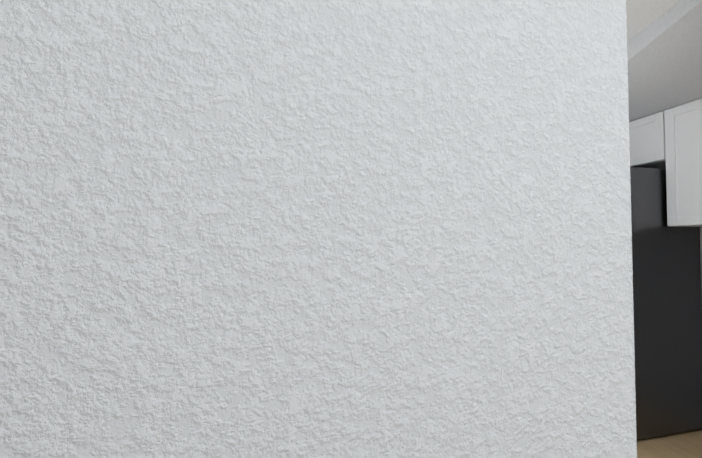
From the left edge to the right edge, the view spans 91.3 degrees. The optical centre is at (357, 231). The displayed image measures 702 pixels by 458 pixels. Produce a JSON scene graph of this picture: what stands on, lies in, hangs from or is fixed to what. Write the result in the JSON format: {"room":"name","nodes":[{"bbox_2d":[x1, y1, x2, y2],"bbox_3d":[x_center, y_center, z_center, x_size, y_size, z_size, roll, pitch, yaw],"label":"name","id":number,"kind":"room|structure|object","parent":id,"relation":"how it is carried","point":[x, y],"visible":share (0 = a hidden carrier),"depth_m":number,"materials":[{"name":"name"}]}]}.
{"room":"kitchen","nodes":[
{"label":"kitchen","id":0,"kind":"room"},
{"bbox_2d":[0,0,636,457],"bbox_3d":[0.716,0.012,0.525,7.200,2.525,0.140,0,-2,-14],"label":"wall","id":1,"kind":"structure","parent":0,"point":[314,228],"depth_m":0.27,"materials":[{"name":"grey paint"}]},
{"bbox_2d":[626,0,681,40],"bbox_3d":[0.726,-1.202,0.517,7.200,0.100,7.490,0,-2,-14],"label":"ceiling","id":2,"kind":"structure","parent":0,"point":[642,15],"depth_m":1.75,"materials":[{"name":"white paint"}]},
{"bbox_2d":[627,0,701,121],"bbox_3d":[1.675,-0.938,2.666,1.117,0.296,3.478,0,-2,-14],"label":"wall","id":3,"kind":"structure","parent":2,"relation":"attached to","point":[664,53],"depth_m":1.93,"materials":[{"name":"grey paint"}]},
{"bbox_2d":[637,428,701,457],"bbox_3d":[0.726,1.322,0.442,7.200,0.100,7.490,0,-2,-14],"label":"floor","id":4,"kind":"structure","parent":0,"point":[686,444],"depth_m":2.11,"materials":[{"name":"brown wood"}]},
{"bbox_2d":[630,167,701,439],"bbox_3d":[1.743,0.458,2.671,0.944,1.760,0.975,0,-2,-14],"label":"fridge","id":5,"kind":"object","parent":4,"relation":"on","point":[667,296],"depth_m":2.23,"materials":[{"name":"metal"}]},
{"bbox_2d":[699,227,701,295],"bbox_3d":[2.288,0.079,2.784,0.140,2.525,3.770,0,-2,-14],"label":"wall","id":6,"kind":"structure","parent":0,"point":[700,228],"depth_m":2.33,"materials":[{"name":"grey paint"}]},
{"bbox_2d":[629,111,665,168],"bbox_3d":[2.034,-0.622,2.775,0.364,0.325,0.995,0,-2,-14],"label":"upper cabinet","id":7,"kind":"object","parent":6,"relation":"attached to","point":[647,140],"visible":0.12,"depth_m":2.37,"materials":[{"name":"white wood"}]},
{"bbox_2d":[664,98,701,226],"bbox_3d":[2.248,-0.425,1.978,0.328,0.765,0.638,0,-2,-14],"label":"upper cabinet","id":8,"kind":"object","parent":6,"relation":"attached to","point":[683,138],"visible":0.98,"depth_m":2.15,"materials":[{"name":"white wood"}]}
]}

